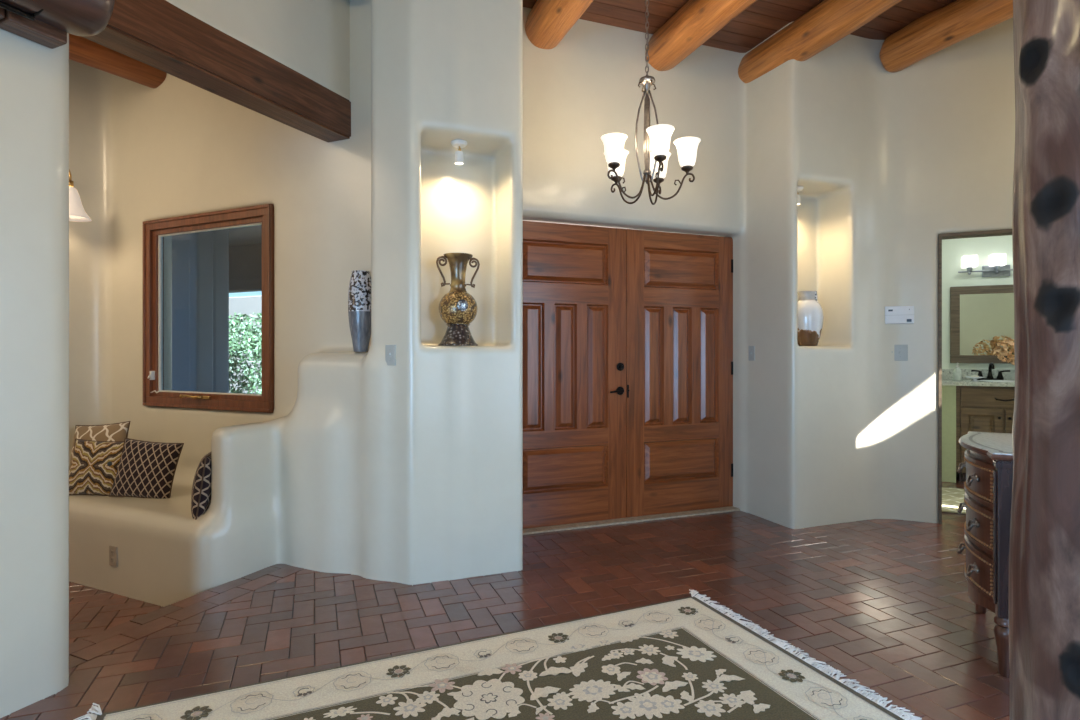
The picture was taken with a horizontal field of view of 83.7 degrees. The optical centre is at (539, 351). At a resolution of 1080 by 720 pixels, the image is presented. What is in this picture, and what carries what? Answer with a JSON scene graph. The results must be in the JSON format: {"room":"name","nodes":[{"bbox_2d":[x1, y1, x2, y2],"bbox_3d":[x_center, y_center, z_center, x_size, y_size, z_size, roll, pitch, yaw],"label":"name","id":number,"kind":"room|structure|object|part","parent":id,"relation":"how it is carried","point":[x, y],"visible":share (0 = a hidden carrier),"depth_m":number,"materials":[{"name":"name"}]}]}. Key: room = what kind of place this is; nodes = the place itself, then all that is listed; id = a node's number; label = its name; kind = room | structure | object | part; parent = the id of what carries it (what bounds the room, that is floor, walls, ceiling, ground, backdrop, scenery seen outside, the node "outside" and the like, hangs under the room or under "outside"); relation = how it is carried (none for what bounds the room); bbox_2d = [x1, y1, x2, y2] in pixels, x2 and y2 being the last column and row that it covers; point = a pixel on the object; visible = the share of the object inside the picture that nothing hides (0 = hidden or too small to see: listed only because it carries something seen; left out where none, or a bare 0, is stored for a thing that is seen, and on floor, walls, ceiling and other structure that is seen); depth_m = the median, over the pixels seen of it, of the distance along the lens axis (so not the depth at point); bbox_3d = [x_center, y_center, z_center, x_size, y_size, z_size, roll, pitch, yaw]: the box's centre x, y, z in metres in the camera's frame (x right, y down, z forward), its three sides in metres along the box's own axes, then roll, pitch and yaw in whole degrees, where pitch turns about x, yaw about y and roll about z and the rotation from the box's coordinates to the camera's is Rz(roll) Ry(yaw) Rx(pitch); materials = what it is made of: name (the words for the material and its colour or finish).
{"room":"traditional dwelling","nodes":[
{"label":"traditional dwelling","id":0,"kind":"room"},
{"bbox_2d":[0,29,68,717],"bbox_3d":[-3.014,-0.500,0.175,0.370,3.960,4.980,0,0,24],"label":"wall","id":1,"kind":"structure","parent":0,"point":[34,77],"depth_m":2.23,"materials":[{"name":"paint"}]},
{"bbox_2d":[0,0,113,48],"bbox_3d":[-2.346,-1.308,0.827,0.305,0.329,3.200,0,0,24],"label":"log","id":2,"kind":"object","parent":1,"relation":"attached to","point":[47,23],"visible":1,"depth_m":2.15,"materials":[{"name":"brown wood"}]},
{"bbox_2d":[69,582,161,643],"bbox_3d":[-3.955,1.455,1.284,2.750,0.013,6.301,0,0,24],"label":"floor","id":3,"kind":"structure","parent":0,"point":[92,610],"depth_m":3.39,"materials":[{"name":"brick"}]},
{"bbox_2d":[172,229,228,392],"bbox_3d":[-5.629,-0.200,7.566,4.480,3.600,0.400,0,0,25],"label":"wall","id":4,"kind":"structure","parent":0,"point":[200,261],"depth_m":6.69,"materials":[{"name":"grey paint"}]},
{"bbox_2d":[229,225,261,292],"bbox_3d":[-4.699,-1.275,7.774,9.000,1.050,3.750,0,0,24],"label":"ceiling","id":5,"kind":"structure","parent":0,"point":[245,243],"depth_m":9.20,"materials":[{"name":"grey paint"}]},
{"bbox_2d":[166,0,349,99],"bbox_3d":[-1.620,-2.033,3.095,0.145,0.945,1.860,0,0,24],"label":"wall","id":6,"kind":"structure","parent":0,"point":[311,38],"depth_m":3.42,"materials":[{"name":"paint"}]},
{"bbox_2d":[79,0,350,142],"bbox_3d":[-1.625,-1.474,3.125,0.204,0.250,1.660,0,0,25],"label":"beam","id":7,"kind":"structure","parent":6,"relation":"attached to","point":[159,35],"depth_m":3.01,"materials":[{"name":"brown wood"}]},
{"bbox_2d":[69,0,522,606],"bbox_3d":[-1.955,-0.500,4.056,3.805,3.975,1.365,0,0,17],"label":"wall","id":8,"kind":"structure","parent":0,"point":[409,471],"depth_m":3.63,"materials":[{"name":"paint"}]},
{"bbox_2d":[69,169,91,221],"bbox_3d":[-3.510,-1.181,4.479,0.328,0.383,0.256,0,0,24],"label":"wall sconce","id":9,"kind":"object","parent":8,"relation":"attached to","point":[77,213],"visible":0.44,"depth_m":4.45,"materials":[{"name":"white glass"}]},
{"bbox_3d":[-3.551,-1.296,4.498,0.204,0.153,0.040,0,0,25],"label":"arm","id":10,"kind":"part","parent":9,"relation":"part of","materials":[{"name":"gold metal"}]},
{"bbox_3d":[-3.477,-1.105,4.464,0.256,0.230,0.256,0,0,25],"label":"lamp shade","id":11,"kind":"part","parent":9,"relation":"part of","materials":[{"name":"white glass"}]},
{"bbox_2d":[69,439,123,495],"bbox_3d":[-2.957,0.778,4.048,0.423,0.382,0.150,0,0,-4],"label":"cushion","id":12,"kind":"object","parent":8,"relation":"on","point":[94,464],"visible":0.79,"depth_m":4.00,"materials":[{"name":"fabric"}]},
{"bbox_2d":[69,421,129,472],"bbox_3d":[-3.232,0.742,4.416,0.498,0.471,0.174,0,0,8],"label":"cushion","id":13,"kind":"object","parent":8,"relation":"on","point":[116,431],"visible":0.3,"depth_m":4.40,"materials":[{"name":"fabric"}]},
{"bbox_2d":[109,545,116,566],"bbox_3d":[-2.561,1.224,3.616,0.072,0.118,0.011,0,0,24],"label":"wall outlet","id":14,"kind":"object","parent":8,"relation":"attached to","point":[112,549],"visible":1,"depth_m":3.61,"materials":[{"name":"plastic"}]},
{"bbox_2d":[69,34,166,87],"bbox_3d":[-3.776,-2.146,3.299,0.286,0.266,3.200,0,0,33],"label":"ceiling beam","id":15,"kind":"structure","parent":8,"relation":"attached to","point":[81,50],"depth_m":4.29,"materials":[{"name":"orange wood"}]},
{"bbox_2d":[109,438,183,498],"bbox_3d":[-2.604,0.778,3.994,0.430,0.404,0.163,0,0,4],"label":"cushion","id":16,"kind":"object","parent":8,"relation":"on","point":[146,469],"visible":0.98,"depth_m":3.95,"materials":[{"name":"fabric"}]},
{"bbox_2d":[191,452,210,519],"bbox_3d":[-1.998,0.792,3.612,0.144,0.392,0.376,0,0,-19],"label":"cushion","id":17,"kind":"object","parent":8,"relation":"on","point":[201,487],"visible":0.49,"depth_m":3.46,"materials":[{"name":"fabric"}]},
{"bbox_2d":[143,203,273,412],"bbox_3d":[-2.440,-0.297,4.391,1.357,1.425,0.143,0,0,25],"label":"window","id":18,"kind":"structure","parent":8,"relation":"in","point":[154,231],"depth_m":4.43,"materials":[{"name":"brown wood"}]},
{"bbox_3d":[-2.509,0.324,4.375,0.275,0.032,0.058,0,0,25],"label":"crank handle","id":19,"kind":"part","parent":18,"relation":"part of","materials":[{"name":"gold metal"}]},
{"bbox_2d":[348,270,370,351],"bbox_3d":[-1.084,-0.244,3.650,0.150,0.488,0.150,0,0,25],"label":"mosaic vase","id":20,"kind":"object","parent":8,"relation":"on","point":[359,294],"visible":0.92,"depth_m":3.60,"materials":[{"name":"silver metal"}]},
{"bbox_2d":[385,345,395,364],"bbox_3d":[-0.849,0.017,3.409,0.070,0.118,0.019,0,0,24],"label":"light switch","id":21,"kind":"object","parent":8,"relation":"attached to","point":[390,350],"visible":1,"depth_m":3.41,"materials":[{"name":"plastic"}]},
{"bbox_2d":[436,253,479,345],"bbox_3d":[-0.492,-0.310,3.622,0.240,0.545,0.240,0,0,15],"label":"vase","id":22,"kind":"object","parent":8,"relation":"on","point":[458,308],"visible":1,"depth_m":3.56,"materials":[{"name":"metal"}]},
{"bbox_3d":[-0.578,-0.480,3.590,0.085,0.185,0.013,0,0,-21],"label":"handle","id":23,"kind":"part","parent":22,"relation":"part of","materials":[{"name":"brown metal"}]},
{"bbox_3d":[-0.405,-0.480,3.655,0.085,0.185,0.013,0,0,-20],"label":"handle","id":24,"kind":"part","parent":22,"relation":"part of","materials":[{"name":"brown metal"}]},
{"bbox_2d":[451,139,466,164],"bbox_3d":[-0.487,-1.198,3.629,0.100,0.130,0.100,0,0,-20],"label":"spot lamp","id":25,"kind":"object","parent":8,"relation":"attached to","point":[457,143],"visible":1,"depth_m":3.61,"materials":[{"name":"white metal"}]},
{"bbox_2d":[0,479,1009,719],"bbox_3d":[0.918,1.449,1.916,6.118,0.302,11.492,0,0,25],"label":"floor","id":26,"kind":"structure","parent":0,"point":[886,604],"depth_m":3.04,"materials":[{"name":"brick"}]},
{"bbox_2d":[74,589,921,719],"bbox_3d":[-0.064,1.284,1.938,2.766,0.032,1.694,0,0,-24],"label":"area rug","id":27,"kind":"object","parent":26,"relation":"on","point":[686,658],"visible":1,"depth_m":2.35,"materials":[{"name":"fabric"}]},
{"bbox_2d":[942,487,965,513],"bbox_3d":[3.914,1.290,5.140,1.200,0.012,1.000,0,0,25],"label":"bath mat","id":28,"kind":"object","parent":26,"relation":"on","point":[951,497],"visible":0.02,"depth_m":5.25,"materials":[{"name":"beige fabric"}]},
{"bbox_2d":[942,385,1014,482],"bbox_3d":[4.725,0.818,6.022,1.995,0.965,0.602,0,0,24],"label":"bathroom vanity","id":29,"kind":"object","parent":26,"relation":"on","point":[965,409],"visible":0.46,"depth_m":5.97,"materials":[{"name":"brown wood"}]},
{"bbox_3d":[4.042,0.818,6.356,0.475,0.965,0.560,0,0,25],"label":"panel","id":30,"kind":"part","parent":29,"relation":"part of","materials":[{"name":"green paint"}]},
{"bbox_2d":[942,369,1014,386],"bbox_3d":[4.747,0.259,6.012,2.047,0.150,0.618,0,0,24],"label":"countertop","id":31,"kind":"structure","parent":29,"relation":"on","point":[947,374],"depth_m":6.26,"materials":[{"name":"stone"}]},
{"bbox_2d":[953,363,961,380],"bbox_3d":[4.292,0.202,6.198,0.080,0.185,0.080,0,0,25],"label":"soap dispenser","id":32,"kind":"object","parent":31,"relation":"on","point":[957,372],"visible":1,"depth_m":6.17,"materials":[{"name":"white ceramic"}]},
{"bbox_2d":[966,375,983,381],"bbox_3d":[4.356,0.263,6.037,0.156,0.062,0.156,0,0,25],"label":"soap dish","id":33,"kind":"object","parent":31,"relation":"on","point":[974,377],"visible":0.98,"depth_m":6.02,"materials":[{"name":"white ceramic"}]},
{"bbox_2d":[971,363,1009,379],"bbox_3d":[4.651,0.201,6.214,0.332,0.187,0.162,0,0,25],"label":"faucet","id":34,"kind":"object","parent":31,"relation":"on","point":[991,365],"visible":0.91,"depth_m":6.23,"materials":[{"name":"black metal"}]},
{"bbox_3d":[4.571,0.229,6.302,0.115,0.090,0.068,0,0,25],"label":"handle","id":35,"kind":"part","parent":34,"relation":"part of","materials":[{"name":"black metal"}]},
{"bbox_3d":[4.651,0.191,6.214,0.068,0.167,0.162,0,0,25],"label":"spout","id":36,"kind":"part","parent":34,"relation":"part of","materials":[{"name":"black metal"}]},
{"bbox_3d":[4.769,0.229,6.212,0.115,0.090,0.068,0,0,25],"label":"handle","id":37,"kind":"part","parent":34,"relation":"part of","materials":[{"name":"black metal"}]},
{"bbox_2d":[977,380,1014,381],"bbox_3d":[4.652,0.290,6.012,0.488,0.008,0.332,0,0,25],"label":"sink basin","id":38,"kind":"object","parent":31,"relation":"in","point":[977,380],"visible":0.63,"depth_m":6.09,"materials":[{"name":"white ceramic"}]},
{"bbox_2d":[993,338,1014,365],"bbox_3d":[4.746,0.055,5.873,0.556,0.478,0.307,0,0,25],"label":"flower arrangement","id":39,"kind":"object","parent":31,"relation":"on","point":[1010,356],"visible":0.26,"depth_m":5.91,"materials":[{"name":"beige plant"}]},
{"bbox_3d":[4.338,0.868,5.926,0.340,0.625,0.022,0,0,24],"label":"cabinet door","id":40,"kind":"part","parent":29,"relation":"part of","materials":[{"name":"brown wood"}]},
{"bbox_3d":[4.502,0.448,5.851,0.700,0.185,0.022,0,0,24],"label":"drawer","id":41,"kind":"part","parent":29,"relation":"part of","materials":[{"name":"brown wood"}]},
{"bbox_3d":[4.665,0.868,5.776,0.340,0.625,0.022,0,0,25],"label":"cabinet door","id":42,"kind":"part","parent":29,"relation":"part of","materials":[{"name":"brown wood"}]},
{"bbox_2d":[957,431,1012,677],"bbox_3d":[2.188,0.852,2.635,0.586,0.897,0.772,0,0,30],"label":"chest","id":43,"kind":"object","parent":26,"relation":"on","point":[988,456],"visible":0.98,"depth_m":2.53,"materials":[{"name":"brown wood"}]},
{"bbox_3d":[2.044,0.557,2.913,0.045,0.055,0.088,0,0,30],"label":"drawer pull","id":44,"kind":"part","parent":43,"relation":"part of","materials":[{"name":"grey metal"}]},
{"bbox_3d":[2.044,0.752,2.913,0.045,0.055,0.088,0,0,30],"label":"drawer pull","id":45,"kind":"part","parent":43,"relation":"part of","materials":[{"name":"grey metal"}]},
{"bbox_3d":[2.044,0.948,2.913,0.045,0.055,0.088,0,0,30],"label":"drawer pull","id":46,"kind":"part","parent":43,"relation":"part of","materials":[{"name":"grey metal"}]},
{"bbox_3d":[1.876,0.557,2.616,0.045,0.055,0.088,0,0,29],"label":"drawer pull","id":47,"kind":"part","parent":43,"relation":"part of","materials":[{"name":"grey metal"}]},
{"bbox_3d":[1.876,0.752,2.616,0.045,0.055,0.088,0,0,29],"label":"drawer pull","id":48,"kind":"part","parent":43,"relation":"part of","materials":[{"name":"grey metal"}]},
{"bbox_3d":[1.876,0.948,2.616,0.045,0.055,0.088,0,0,29],"label":"drawer pull","id":49,"kind":"part","parent":43,"relation":"part of","materials":[{"name":"grey metal"}]},
{"bbox_3d":[1.993,0.751,2.746,0.096,0.182,0.594,0,0,29],"label":"drawer","id":50,"kind":"part","parent":43,"relation":"part of","materials":[{"name":"brown wood"}]},
{"bbox_3d":[1.993,0.947,2.746,0.096,0.183,0.594,0,0,29],"label":"drawer","id":51,"kind":"part","parent":43,"relation":"part of","materials":[{"name":"brown wood"}]},
{"bbox_3d":[1.993,0.556,2.746,0.096,0.182,0.594,0,0,29],"label":"drawer","id":52,"kind":"part","parent":43,"relation":"part of","materials":[{"name":"brown wood"}]},
{"bbox_3d":[2.205,1.150,3.014,0.078,0.300,0.078,0,0,29],"label":"leg","id":53,"kind":"part","parent":43,"relation":"part of","materials":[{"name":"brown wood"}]},
{"bbox_3d":[1.872,1.150,2.426,0.078,0.300,0.078,0,0,29],"label":"leg","id":54,"kind":"part","parent":43,"relation":"part of","materials":[{"name":"brown wood"}]},
{"bbox_2d":[1008,0,1079,719],"bbox_3d":[1.233,-0.427,1.308,0.336,3.455,0.351,0,0,24],"label":"log post","id":55,"kind":"object","parent":26,"relation":"on","point":[1044,545],"visible":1,"depth_m":1.28,"materials":[{"name":"brown wood"}]},
{"bbox_2d":[523,0,955,52],"bbox_3d":[-0.276,-2.445,-0.631,13.557,0.030,10.206,0,0,-21],"label":"ceiling","id":56,"kind":"structure","parent":0,"point":[762,19],"depth_m":4.37,"materials":[{"name":"brown wood"}]},
{"bbox_2d":[525,0,593,48],"bbox_3d":[1.323,-2.304,0.826,0.310,0.308,7.500,0,0,-20],"label":"ceiling beam","id":57,"kind":"structure","parent":56,"relation":"attached to","point":[548,22],"depth_m":3.99,"materials":[{"name":"brown wood"}]},
{"bbox_2d":[601,0,700,204],"bbox_3d":[0.667,-1.679,3.687,0.612,1.501,0.610,0,0,0],"label":"chandelier","id":58,"kind":"object","parent":56,"relation":"hanging from","point":[657,138],"visible":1,"depth_m":3.65,"materials":[{"name":"white glass"}]},
{"bbox_3d":[0.441,-1.200,3.595,0.160,0.156,0.160,0,0,0],"label":"lamp shade","id":59,"kind":"part","parent":58,"relation":"part of","materials":[{"name":"white glass"}]},
{"bbox_3d":[0.490,-1.200,3.873,0.160,0.156,0.160,0,0,0],"label":"lamp shade","id":60,"kind":"part","parent":58,"relation":"part of","materials":[{"name":"white glass"}]},
{"bbox_3d":[0.523,-1.008,3.635,0.274,0.158,0.012,0,0,-26],"label":"arm","id":61,"kind":"part","parent":58,"relation":"part of","materials":[{"name":"brown metal"}]},
{"bbox_3d":[0.554,-1.007,3.807,0.012,0.158,0.274,0,0,-44],"label":"arm","id":62,"kind":"part","parent":58,"relation":"part of","materials":[{"name":"brown metal"}]},
{"bbox_3d":[0.614,-1.319,3.684,0.071,0.565,0.011,0,0,-20],"label":"cage rod","id":63,"kind":"part","parent":58,"relation":"part of","materials":[{"name":"grey metal"}]},
{"bbox_3d":[0.657,-1.367,3.700,0.100,0.665,0.100,0,0,0],"label":"stem","id":64,"kind":"part","parent":58,"relation":"part of","materials":[{"name":"grey metal"}]},
{"bbox_3d":[0.657,-2.043,3.700,0.020,0.736,0.020,0,0,45],"label":"chain","id":65,"kind":"part","parent":58,"relation":"part of","materials":[{"name":"grey metal"}]},
{"bbox_3d":[0.692,-1.319,3.670,0.072,0.565,0.012,0,0,40],"label":"cage rod","id":66,"kind":"part","parent":58,"relation":"part of","materials":[{"name":"grey metal"}]},
{"bbox_3d":[0.727,-1.008,3.832,0.012,0.157,0.274,0,0,28],"label":"arm","id":67,"kind":"part","parent":58,"relation":"part of","materials":[{"name":"brown metal"}]},
{"bbox_3d":[0.678,-1.008,3.552,0.012,0.158,0.274,0,0,-8],"label":"arm","id":68,"kind":"part","parent":58,"relation":"part of","materials":[{"name":"brown metal"}]},
{"bbox_3d":[0.690,-1.200,3.462,0.160,0.156,0.160,0,0,0],"label":"lamp shade","id":69,"kind":"part","parent":58,"relation":"part of","materials":[{"name":"white glass"}]},
{"bbox_3d":[0.770,-1.200,3.912,0.160,0.156,0.160,0,0,0],"label":"lamp shade","id":70,"kind":"part","parent":58,"relation":"part of","materials":[{"name":"white glass"}]},
{"bbox_3d":[0.804,-1.007,3.674,0.274,0.158,0.012,0,0,10],"label":"arm","id":71,"kind":"part","parent":58,"relation":"part of","materials":[{"name":"brown metal"}]},
{"bbox_3d":[0.893,-1.200,3.658,0.160,0.156,0.160,0,0,0],"label":"lamp shade","id":72,"kind":"part","parent":58,"relation":"part of","materials":[{"name":"white glass"}]},
{"bbox_2d":[645,0,756,70],"bbox_3d":[2.236,-2.299,1.167,0.330,0.312,7.500,0,0,-21],"label":"ceiling beam","id":73,"kind":"structure","parent":56,"relation":"attached to","point":[694,23],"depth_m":4.14,"materials":[{"name":"brown wood"}]},
{"bbox_2d":[738,0,901,82],"bbox_3d":[2.779,-2.301,2.171,0.310,0.321,6.000,0,0,-21],"label":"ceiling beam","id":74,"kind":"structure","parent":56,"relation":"attached to","point":[828,22],"depth_m":4.21,"materials":[{"name":"brown wood"}]},
{"bbox_2d":[880,0,1012,71],"bbox_3d":[3.461,-2.299,2.724,0.308,0.307,4.200,0,0,-21],"label":"ceiling beam","id":75,"kind":"structure","parent":56,"relation":"attached to","point":[939,29],"depth_m":4.21,"materials":[{"name":"brown wood"}]},
{"bbox_2d":[523,7,1014,528],"bbox_3d":[2.185,-0.550,4.822,5.191,3.875,1.731,0,0,4],"label":"wall","id":76,"kind":"structure","parent":0,"point":[836,430],"depth_m":4.61,"materials":[{"name":"paint"}]},
{"bbox_2d":[523,221,625,528],"bbox_3d":[0.201,0.165,4.495,1.001,2.238,0.100,0,0,-20],"label":"door","id":77,"kind":"structure","parent":76,"relation":"in","point":[574,276],"depth_m":4.52,"materials":[{"name":"brown wood"}]},
{"bbox_3d":[-0.055,0.110,4.417,0.180,0.941,0.025,0,0,-21],"label":"panel","id":78,"kind":"part","parent":77,"relation":"part of","materials":[{"name":"brown wood"}]},
{"bbox_3d":[0.190,-0.667,4.508,0.703,0.314,0.025,0,0,-21],"label":"panel","id":79,"kind":"part","parent":77,"relation":"part of","materials":[{"name":"brown wood"}]},
{"bbox_3d":[0.190,0.870,4.508,0.703,0.328,0.025,0,0,-21],"label":"panel","id":80,"kind":"part","parent":77,"relation":"part of","materials":[{"name":"brown wood"}]},
{"bbox_3d":[0.190,0.110,4.508,0.180,0.941,0.025,0,0,-20],"label":"panel","id":81,"kind":"part","parent":77,"relation":"part of","materials":[{"name":"brown wood"}]},
{"bbox_3d":[0.435,0.110,4.600,0.180,0.941,0.025,0,0,-20],"label":"panel","id":82,"kind":"part","parent":77,"relation":"part of","materials":[{"name":"brown wood"}]},
{"bbox_3d":[0.592,0.299,4.618,0.138,0.064,0.056,0,0,-20],"label":"lever handle","id":83,"kind":"part","parent":77,"relation":"part of","materials":[{"name":"black metal"}]},
{"bbox_2d":[523,506,739,534],"bbox_3d":[0.662,1.295,4.654,2.100,0.018,0.145,0,0,-21],"label":"trim","id":84,"kind":"structure","parent":76,"relation":"attached to","point":[535,530],"depth_m":4.61,"materials":[{"name":"stone"}]},
{"bbox_2d":[626,229,732,516],"bbox_3d":[1.143,0.165,4.868,1.017,2.238,0.061,0,0,-20],"label":"door","id":85,"kind":"structure","parent":76,"relation":"in","point":[679,286],"depth_m":4.85,"materials":[{"name":"brown wood"}]},
{"bbox_3d":[0.897,0.110,4.773,0.180,0.941,0.025,0,0,-20],"label":"panel","id":86,"kind":"part","parent":85,"relation":"part of","materials":[{"name":"brown wood"}]},
{"bbox_3d":[1.142,-0.667,4.865,0.703,0.314,0.025,0,0,-20],"label":"panel","id":87,"kind":"part","parent":85,"relation":"part of","materials":[{"name":"brown wood"}]},
{"bbox_3d":[1.142,0.870,4.865,0.703,0.328,0.025,0,0,-20],"label":"panel","id":88,"kind":"part","parent":85,"relation":"part of","materials":[{"name":"brown wood"}]},
{"bbox_3d":[1.142,0.110,4.865,0.180,0.941,0.025,0,0,-20],"label":"panel","id":89,"kind":"part","parent":85,"relation":"part of","materials":[{"name":"brown wood"}]},
{"bbox_3d":[1.387,0.110,4.956,0.180,0.941,0.025,0,0,-21],"label":"panel","id":90,"kind":"part","parent":85,"relation":"part of","materials":[{"name":"brown wood"}]},
{"bbox_2d":[748,346,754,360],"bbox_3d":[1.692,0.010,4.834,0.019,0.118,0.070,0,0,-20],"label":"light switch","id":91,"kind":"object","parent":76,"relation":"attached to","point":[751,349],"visible":1,"depth_m":4.83,"materials":[{"name":"plastic"}]},
{"bbox_2d":[797,186,803,204],"bbox_3d":[1.990,-1.208,4.673,0.100,0.130,0.100,0,0,-21],"label":"spot lamp","id":92,"kind":"object","parent":76,"relation":"attached to","point":[799,188],"visible":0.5,"depth_m":4.65,"materials":[{"name":"white metal"}]},
{"bbox_2d":[797,291,823,345],"bbox_3d":[2.077,-0.260,4.689,0.242,0.425,0.236,0,0,-21],"label":"ceramic vase","id":93,"kind":"object","parent":76,"relation":"on","point":[810,317],"visible":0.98,"depth_m":4.60,"materials":[{"name":"ceramic"}]},
{"bbox_2d":[885,306,913,323],"bbox_3d":[2.777,-0.287,4.661,0.196,0.136,0.036,0,0,24],"label":"thermostat","id":94,"kind":"object","parent":76,"relation":"attached to","point":[893,314],"visible":1,"depth_m":4.65,"materials":[{"name":"white plastic"}]},
{"bbox_2d":[892,345,907,360],"bbox_3d":[2.785,0.008,4.667,0.100,0.116,0.019,0,0,25],"label":"light switch","id":95,"kind":"object","parent":76,"relation":"attached to","point":[900,351],"visible":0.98,"depth_m":4.66,"materials":[{"name":"plastic"}]},
{"bbox_2d":[938,229,1011,523],"bbox_3d":[3.453,0.202,4.442,0.892,2.196,0.132,0,0,24],"label":"trim","id":96,"kind":"structure","parent":76,"relation":"attached to","point":[1002,232],"depth_m":4.56,"materials":[{"name":"wood"}]},
{"bbox_2d":[942,235,1014,379],"bbox_3d":[4.959,-0.250,6.323,2.420,3.300,0.120,0,0,25],"label":"wall","id":97,"kind":"structure","parent":0,"point":[953,250],"depth_m":6.44,"materials":[{"name":"paint"}]},
{"bbox_2d":[942,369,1014,379],"bbox_3d":[4.870,0.238,6.282,2.047,0.109,0.023,0,0,25],"label":"backsplash","id":98,"kind":"structure","parent":97,"relation":"attached to","point":[946,373],"depth_m":6.39,"materials":[{"name":"stone"}]},
{"bbox_2d":[950,285,1013,363],"bbox_3d":[4.858,-0.290,6.284,0.980,0.820,0.031,0,0,24],"label":"framed mirror","id":99,"kind":"object","parent":97,"relation":"attached to","point":[981,317],"visible":0.56,"depth_m":6.38,"materials":[{"name":"brown wood"}]},
{"bbox_3d":[4.861,-0.290,6.290,0.820,0.660,0.008,0,0,25],"label":"glass","id":100,"kind":"part","parent":99,"relation":"part of","materials":[{"name":"white mirror"}]},
{"bbox_2d":[958,253,1012,276],"bbox_3d":[4.765,-0.902,6.284,0.680,0.225,0.124,0,0,24],"label":"vanity light","id":101,"kind":"object","parent":97,"relation":"attached to","point":[997,267],"visible":0.66,"depth_m":6.31,"materials":[{"name":"white glass"}]},
{"bbox_3d":[4.546,-0.956,6.383,0.124,0.119,0.124,0,0,25],"label":"lamp shade","id":102,"kind":"part","parent":101,"relation":"part of","materials":[{"name":"white glass"}]},
{"bbox_3d":[4.765,-0.956,6.284,0.124,0.119,0.124,0,0,25],"label":"lamp shade","id":103,"kind":"part","parent":101,"relation":"part of","materials":[{"name":"white glass"}]},
{"bbox_3d":[-2.844,1.775,11.846,13.000,0.250,12.800,0,0,24],"label":"floor","id":104,"kind":"structure","parent":0,"visible":0},
{"bbox_2d":[229,295,261,393],"bbox_3d":[-6.397,0.000,17.311,18.000,3.400,0.202,0,0,24],"label":"wall","id":105,"kind":"structure","parent":104,"relation":"on","point":[248,305],"depth_m":18.38,"materials":[{"name":"paint"}]},
{"bbox_2d":[229,313,261,393],"bbox_3d":[-5.560,0.567,11.602,2.691,2.836,2.705,0,0,24],"label":"shrub","id":106,"kind":"object","parent":104,"relation":"on","point":[253,340],"visible":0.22,"depth_m":11.05,"materials":[{"name":"green plant"}]}
]}

